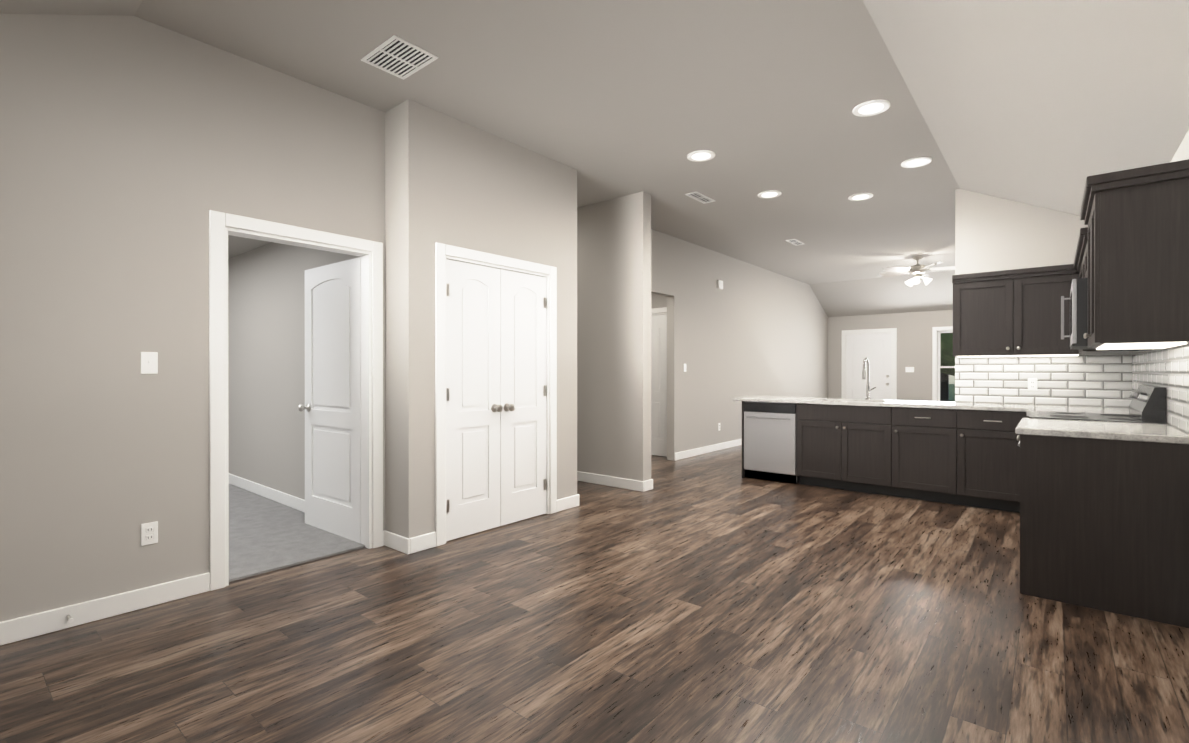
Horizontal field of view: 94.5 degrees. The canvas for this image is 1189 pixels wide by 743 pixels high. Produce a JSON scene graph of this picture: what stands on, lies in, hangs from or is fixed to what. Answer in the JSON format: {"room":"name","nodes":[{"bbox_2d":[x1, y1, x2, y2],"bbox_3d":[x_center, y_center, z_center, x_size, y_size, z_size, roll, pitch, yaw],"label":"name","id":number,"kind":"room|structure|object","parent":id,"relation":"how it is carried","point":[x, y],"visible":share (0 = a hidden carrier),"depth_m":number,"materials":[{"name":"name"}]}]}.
{"room":"kitchen","nodes":[
{"label":"kitchen","id":0,"kind":"room"},
{"bbox_2d":[0,14,384,621],"bbox_3d":[-2.409,-0.375,2.862,0.120,3.200,2.760,0,0,40],"label":"wall","id":1,"kind":"structure","parent":0,"point":[134,150],"depth_m":2.79,"materials":[{"name":"beige paint"}]},
{"bbox_2d":[141,521,157,545],"bbox_3d":[-2.320,0.845,2.868,0.010,0.114,0.070,0,0,40],"label":"electrical outlet","id":2,"kind":"object","parent":1,"relation":"attached to","point":[149,533],"visible":1,"depth_m":2.87,"materials":[{"name":"white plastic"}]},
{"bbox_2d":[141,352,157,373],"bbox_3d":[-2.318,-0.045,2.865,0.016,0.114,0.070,0,0,40],"label":"light switch","id":3,"kind":"object","parent":1,"relation":"attached to","point":[149,362],"visible":1,"depth_m":2.87,"materials":[{"name":"white plastic"}]},
{"bbox_2d":[209,210,382,590],"bbox_3d":[-1.870,0.162,3.507,0.156,2.125,1.030,0,0,40],"label":"door frame","id":4,"kind":"structure","parent":1,"relation":"attached to","point":[371,301],"depth_m":3.36,"materials":[{"name":"white wood"}]},
{"bbox_2d":[298,257,360,542],"bbox_3d":[-1.975,0.205,4.127,0.841,2.020,0.192,0,0,40],"label":"bedroom door","id":5,"kind":"structure","parent":1,"relation":"in","point":[332,407],"depth_m":4.10,"materials":[{"name":"white wood"}]},
{"bbox_2d":[0,438,741,645],"bbox_3d":[0.915,1.159,6.635,8.145,0.119,14.850,0,0,40],"label":"baseboard","id":6,"kind":"structure","parent":1,"relation":"attached to","point":[32,625],"depth_m":2.95,"materials":[{"name":"white wood"}]},
{"bbox_2d":[67,615,73,622],"bbox_3d":[-2.480,1.166,2.598,0.080,0.019,0.020,0,0,40],"label":"doorstop","id":7,"kind":"object","parent":6,"relation":"attached to","point":[70,620],"visible":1,"depth_m":2.58,"materials":[{"name":"white plastic"}]},
{"bbox_2d":[229,484,364,581],"bbox_3d":[-4.245,1.217,3.735,3.945,0.014,3.780,0,0,40],"label":"floor","id":8,"kind":"structure","parent":0,"point":[266,535],"depth_m":3.98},
{"bbox_2d":[228,105,398,534],"bbox_3d":[-2.905,-0.379,5.153,4.180,3.200,0.120,0,0,40],"label":"wall","id":9,"kind":"structure","parent":0,"point":[266,349],"depth_m":5.05,"materials":[{"name":"beige paint"}]},
{"bbox_2d":[399,99,576,537],"bbox_3d":[-0.748,-0.378,4.380,0.120,3.200,1.700,0,0,40],"label":"wall","id":10,"kind":"structure","parent":0,"point":[464,185],"depth_m":3.98,"materials":[{"name":"beige paint"}]},
{"bbox_2d":[435,242,556,545],"bbox_3d":[-0.767,0.160,4.345,0.138,2.125,1.210,0,0,40],"label":"door frame","id":11,"kind":"structure","parent":10,"relation":"attached to","point":[443,252],"depth_m":4.07,"materials":[{"name":"white wood"}]},
{"bbox_2d":[446,259,546,540],"bbox_3d":[-0.722,0.205,4.305,0.113,2.020,1.024,0,0,40],"label":"closet doors","id":12,"kind":"structure","parent":10,"relation":"in","point":[496,390],"depth_m":4.27,"materials":[{"name":"white wood"}]},
{"bbox_2d":[0,445,1188,742],"bbox_3d":[0.953,1.278,6.637,8.600,0.120,15.300,0,0,40],"label":"floor","id":13,"kind":"structure","parent":0,"point":[712,597],"depth_m":2.47,"materials":[{"name":"brown wood"}]},
{"bbox_2d":[577,191,650,480],"bbox_3d":[-0.472,-0.381,6.489,2.640,3.200,0.150,0,0,40],"label":"divider","id":14,"kind":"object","parent":13,"relation":"on","point":[614,337],"visible":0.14,"depth_m":5.82,"materials":[{"name":"beige paint"}]},
{"bbox_2d":[796,404,900,496],"bbox_3d":[2.737,0.780,5.823,0.982,0.880,0.621,0,0,40],"label":"base cabinet","id":15,"kind":"object","parent":13,"relation":"on","point":[850,447],"depth_m":5.57,"materials":[{"name":"black wood"}]},
{"bbox_2d":[744,401,798,483],"bbox_3d":[2.105,0.776,6.300,0.594,0.862,0.639,0,0,40],"label":"dishwasher","id":16,"kind":"object","parent":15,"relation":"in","point":[769,440],"visible":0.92,"depth_m":6.08,"materials":[{"name":"silver metal"}]},
{"bbox_2d":[733,396,1128,411],"bbox_3d":[3.105,0.323,5.529,3.362,0.036,0.671,0,0,40],"label":"countertop","id":17,"kind":"structure","parent":15,"relation":"on","point":[799,400],"depth_m":5.38,"materials":[{"name":"white stone"}]},
{"bbox_2d":[862,357,875,399],"bbox_3d":[2.949,0.076,5.913,0.106,0.457,0.214,0,0,40],"label":"kitchen faucet","id":18,"kind":"object","parent":17,"relation":"on","point":[868,389],"visible":1,"depth_m":5.97,"materials":[{"name":"silver metal"}]},
{"bbox_2d":[901,408,944,502],"bbox_3d":[3.270,0.781,5.378,0.654,0.880,0.621,0,0,40],"label":"base cabinet","id":19,"kind":"object","parent":13,"relation":"on","point":[922,429],"depth_m":5.15,"materials":[{"name":"black wood"}]},
{"bbox_2d":[945,408,1016,511],"bbox_3d":[3.637,0.782,5.030,0.604,0.880,0.682,0,0,40],"label":"base cabinet","id":20,"kind":"object","parent":13,"relation":"on","point":[981,445],"depth_m":4.87,"materials":[{"name":"black wood"}]},
{"bbox_2d":[1025,408,1128,415],"bbox_3d":[3.763,0.325,4.227,0.682,0.036,0.483,0,0,40],"label":"countertop","id":21,"kind":"structure","parent":20,"relation":"on","point":[1087,410],"depth_m":4.34,"materials":[{"name":"white stone"}]},
{"bbox_2d":[1017,412,1144,423],"bbox_3d":[3.739,0.783,4.265,0.682,0.880,0.510,0,0,40],"label":"base cabinet","id":22,"kind":"object","parent":13,"relation":"on","point":[1019,414],"depth_m":4.66,"materials":[{"name":"black"}]},
{"bbox_2d":[1018,385,1166,446],"bbox_3d":[3.350,0.658,3.759,0.701,1.130,0.760,0,0,40],"label":"range","id":23,"kind":"object","parent":13,"relation":"on","point":[1148,403],"visible":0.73,"depth_m":3.46,"materials":[{"name":"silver metal"}]},
{"bbox_2d":[1017,436,1188,627],"bbox_3d":[2.863,0.785,3.135,0.662,0.880,0.816,0,0,40],"label":"base cabinet","id":24,"kind":"object","parent":13,"relation":"on","point":[1101,508],"depth_m":2.81,"materials":[{"name":"black wood"}]},
{"bbox_2d":[1013,416,1188,443],"bbox_3d":[2.849,0.327,3.133,0.682,0.036,0.836,0,0,40],"label":"countertop","id":25,"kind":"structure","parent":24,"relation":"on","point":[1075,429],"depth_m":2.94,"materials":[{"name":"white stone"}]},
{"bbox_2d":[0,0,1188,316],"bbox_3d":[0.923,-1.527,6.702,8.465,0.610,14.970,0,0,40],"label":"ceiling","id":26,"kind":"structure","parent":0,"point":[1050,104],"depth_m":3.43,"materials":[{"name":"paint"}]},
{"bbox_2d":[361,35,437,79],"bbox_3d":[-1.137,-1.821,3.204,0.370,0.008,0.280,0,0,40],"label":"ceiling vent","id":27,"kind":"object","parent":26,"relation":"in","point":[397,56],"visible":1,"depth_m":3.19,"materials":[{"name":"white metal"}]},
{"bbox_2d":[685,191,714,203],"bbox_3d":[1.114,-1.826,5.780,0.140,0.008,0.400,0,0,40],"label":"ceiling vent","id":28,"kind":"object","parent":26,"relation":"in","point":[700,197],"visible":1,"depth_m":5.77,"materials":[{"name":"white metal"}]},
{"bbox_2d":[687,150,714,161],"bbox_3d":[0.902,-1.822,4.653,0.236,0.012,0.236,0,0,40],"label":"recessed light","id":29,"kind":"object","parent":26,"relation":"in","point":[700,155],"visible":1,"depth_m":4.63,"materials":[{"name":"white plastic"}]},
{"bbox_2d":[758,190,781,198],"bbox_3d":[1.805,-1.824,5.671,0.236,0.012,0.236,0,0,40],"label":"recessed light","id":30,"kind":"object","parent":26,"relation":"in","point":[770,194],"visible":0.92,"depth_m":5.66,"materials":[{"name":"white plastic"}]},
{"bbox_2d":[785,239,803,245],"bbox_3d":[2.844,-1.829,7.788,0.140,0.008,0.400,0,0,40],"label":"ceiling vent","id":31,"kind":"object","parent":26,"relation":"in","point":[795,242],"visible":0.98,"depth_m":7.78,"materials":[{"name":"white metal"}]},
{"bbox_2d":[848,193,872,200],"bbox_3d":[2.785,-1.824,5.752,0.236,0.012,0.236,0,0,40],"label":"recessed light","id":32,"kind":"object","parent":26,"relation":"in","point":[860,196],"visible":0.98,"depth_m":5.74,"materials":[{"name":"white plastic"}]},
{"bbox_2d":[852,99,889,116],"bbox_3d":[1.915,-1.820,3.807,0.236,0.012,0.236,0,0,40],"label":"recessed light","id":33,"kind":"object","parent":26,"relation":"in","point":[871,107],"visible":0.98,"depth_m":3.79,"materials":[{"name":"white plastic"}]},
{"bbox_2d":[878,256,954,286],"bbox_3d":[5.199,-1.604,8.824,1.256,0.462,1.208,0,0,40],"label":"ceiling fan","id":34,"kind":"object","parent":26,"relation":"hanging from","point":[918,270],"visible":0.98,"depth_m":8.72,"materials":[{"name":"white metal"}]},
{"bbox_2d":[901,157,931,167],"bbox_3d":[2.807,-1.822,4.795,0.236,0.012,0.236,0,0,40],"label":"recessed light","id":35,"kind":"object","parent":26,"relation":"in","point":[915,162],"visible":0.92,"depth_m":4.79,"materials":[{"name":"white plastic"}]},
{"bbox_2d":[651,294,666,313],"bbox_3d":[0.709,-0.384,8.128,1.150,3.200,0.120,0,0,40],"label":"wall","id":36,"kind":"structure","parent":0,"point":[658,301],"depth_m":7.88,"materials":[{"name":"beige paint"}]},
{"bbox_2d":[651,314,666,456],"bbox_3d":[0.730,0.198,8.021,0.796,2.020,0.113,0,0,40],"label":"door","id":37,"kind":"structure","parent":36,"relation":"in","point":[658,385],"depth_m":7.89,"materials":[{"name":"white wood"}]},
{"bbox_2d":[651,307,666,314],"bbox_3d":[0.768,0.153,8.068,0.990,2.125,0.138,0,0,40],"label":"door frame","id":38,"kind":"structure","parent":36,"relation":"attached to","point":[660,311],"depth_m":7.85,"materials":[{"name":"white wood"}]},
{"bbox_2d":[651,229,827,460],"bbox_3d":[2.668,-0.387,9.482,0.120,3.200,8.470,0,0,40],"label":"wall","id":39,"kind":"structure","parent":0,"point":[748,329],"depth_m":8.69,"materials":[{"name":"beige paint"}]},
{"bbox_2d":[717,280,722,288],"bbox_3d":[1.942,-1.340,8.490,0.035,0.130,0.140,0,0,40],"label":"sensor","id":40,"kind":"object","parent":39,"relation":"attached to","point":[719,284],"visible":1,"depth_m":8.45,"materials":[{"name":"white plastic"}]},
{"bbox_2d":[828,310,952,400],"bbox_3d":[7.115,-0.390,11.206,4.735,3.200,0.120,0,0,40],"label":"wall","id":41,"kind":"structure","parent":0,"point":[914,339],"depth_m":11.59,"materials":[{"name":"beige paint"}]},
{"bbox_2d":[847,333,890,399],"bbox_3d":[6.002,0.191,12.054,0.896,2.020,0.122,0,0,40],"label":"entry door","id":42,"kind":"structure","parent":41,"relation":"in","point":[875,349],"depth_m":12.04,"materials":[{"name":"white wood"}]},
{"bbox_2d":[841,328,896,399],"bbox_3d":[6.037,0.141,12.096,1.110,2.135,0.138,0,0,40],"label":"door frame","id":43,"kind":"structure","parent":41,"relation":"attached to","point":[892,331],"depth_m":12.00,"materials":[{"name":"white wood"}]},
{"bbox_2d":[905,367,913,371],"bbox_3d":[6.613,-0.040,11.537,0.162,0.114,0.016,0,0,40],"label":"light switch","id":44,"kind":"object","parent":41,"relation":"attached to","point":[909,369],"visible":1,"depth_m":11.54,"materials":[{"name":"white plastic"}]},
{"bbox_2d":[932,326,954,401],"bbox_3d":[7.362,-0.089,10.967,1.100,1.640,0.170,0,0,40],"label":"window","id":45,"kind":"structure","parent":41,"relation":"in","point":[937,332],"depth_m":11.24,"materials":[{"name":"white wood"}]},
{"bbox_2d":[955,189,1111,406],"bbox_3d":[4.160,-0.379,5.166,1.285,3.200,0.120,0,0,40],"label":"wall","id":46,"kind":"structure","parent":0,"point":[993,233],"depth_m":5.26,"materials":[{"name":"beige paint"}]},
{"bbox_2d":[952,264,1071,357],"bbox_3d":[3.870,-0.531,5.069,0.925,0.765,0.401,0,0,40],"label":"upper cabinet","id":47,"kind":"object","parent":46,"relation":"attached to","point":[1015,312],"depth_m":4.95,"materials":[{"name":"black wood"}]},
{"bbox_2d":[955,354,1130,406],"bbox_3d":[4.109,0.078,5.126,1.260,0.453,0.008,0,0,40],"label":"tile backsplash","id":48,"kind":"structure","parent":46,"relation":"attached to","point":[1114,380],"depth_m":5.06,"materials":[{"name":"white tile"}]},
{"bbox_2d":[1028,378,1036,390],"bbox_3d":[4.088,0.121,5.132,0.070,0.114,0.010,0,0,40],"label":"outlet","id":49,"kind":"object","parent":48,"relation":"attached to","point":[1032,384],"visible":1,"depth_m":5.13,"materials":[{"name":"white plastic"}]},
{"bbox_2d":[1152,130,1188,429],"bbox_3d":[4.452,-0.378,4.420,0.120,3.200,13.950,0,0,40],"label":"wall","id":50,"kind":"structure","parent":0,"point":[1182,153],"depth_m":2.89,"materials":[{"name":"beige paint"}]},
{"bbox_2d":[1080,243,1083,277],"bbox_3d":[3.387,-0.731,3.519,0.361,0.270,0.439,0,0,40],"label":"upper cabinet","id":51,"kind":"object","parent":50,"relation":"attached to","point":[1081,244],"depth_m":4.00,"materials":[{"name":"black wood"}]},
{"bbox_2d":[1061,278,1095,349],"bbox_3d":[3.441,-0.376,3.682,0.482,0.430,0.752,0,0,40],"label":"microwave","id":52,"kind":"object","parent":51,"relation":"attached to","point":[1078,298],"visible":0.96,"depth_m":3.50,"materials":[{"name":"silver metal"}]},
{"bbox_2d":[1072,247,1144,354],"bbox_3d":[3.980,-0.529,4.262,0.402,0.765,0.818,0,0,40],"label":"upper cabinet","id":53,"kind":"object","parent":50,"relation":"attached to","point":[1076,266],"depth_m":4.50,"materials":[{"name":"black wood"}]},
{"bbox_2d":[1084,167,1188,350],"bbox_3d":[2.982,-0.550,3.035,0.361,0.811,0.818,0,0,40],"label":"upper cabinet","id":54,"kind":"object","parent":50,"relation":"attached to","point":[1131,262],"depth_m":2.73,"materials":[{"name":"black wood"}]},
{"bbox_2d":[1131,342,1188,433],"bbox_3d":[3.733,0.080,3.660,0.008,0.453,2.740,0,0,40],"label":"tile backsplash","id":55,"kind":"structure","parent":50,"relation":"attached to","point":[1168,368],"depth_m":3.16,"materials":[{"name":"white tile"}]},
{"label":"outside","id":56,"kind":"structure","parent":0,"visible":0},
{"bbox_2d":[949,384,954,400],"bbox_3d":[23.376,1.260,28.168,60.000,0.120,46.500,0,0,40],"label":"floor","id":57,"kind":"structure","parent":56,"point":[952,394],"depth_m":31.27,"materials":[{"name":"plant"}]},
{"bbox_2d":[940,333,954,400],"bbox_3d":[15.089,-2.963,18.774,33.124,8.319,10.542,0,0,40],"label":"tree","id":58,"kind":"object","parent":57,"relation":"on","point":[945,361],"depth_m":17.12,"materials":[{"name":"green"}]}
]}

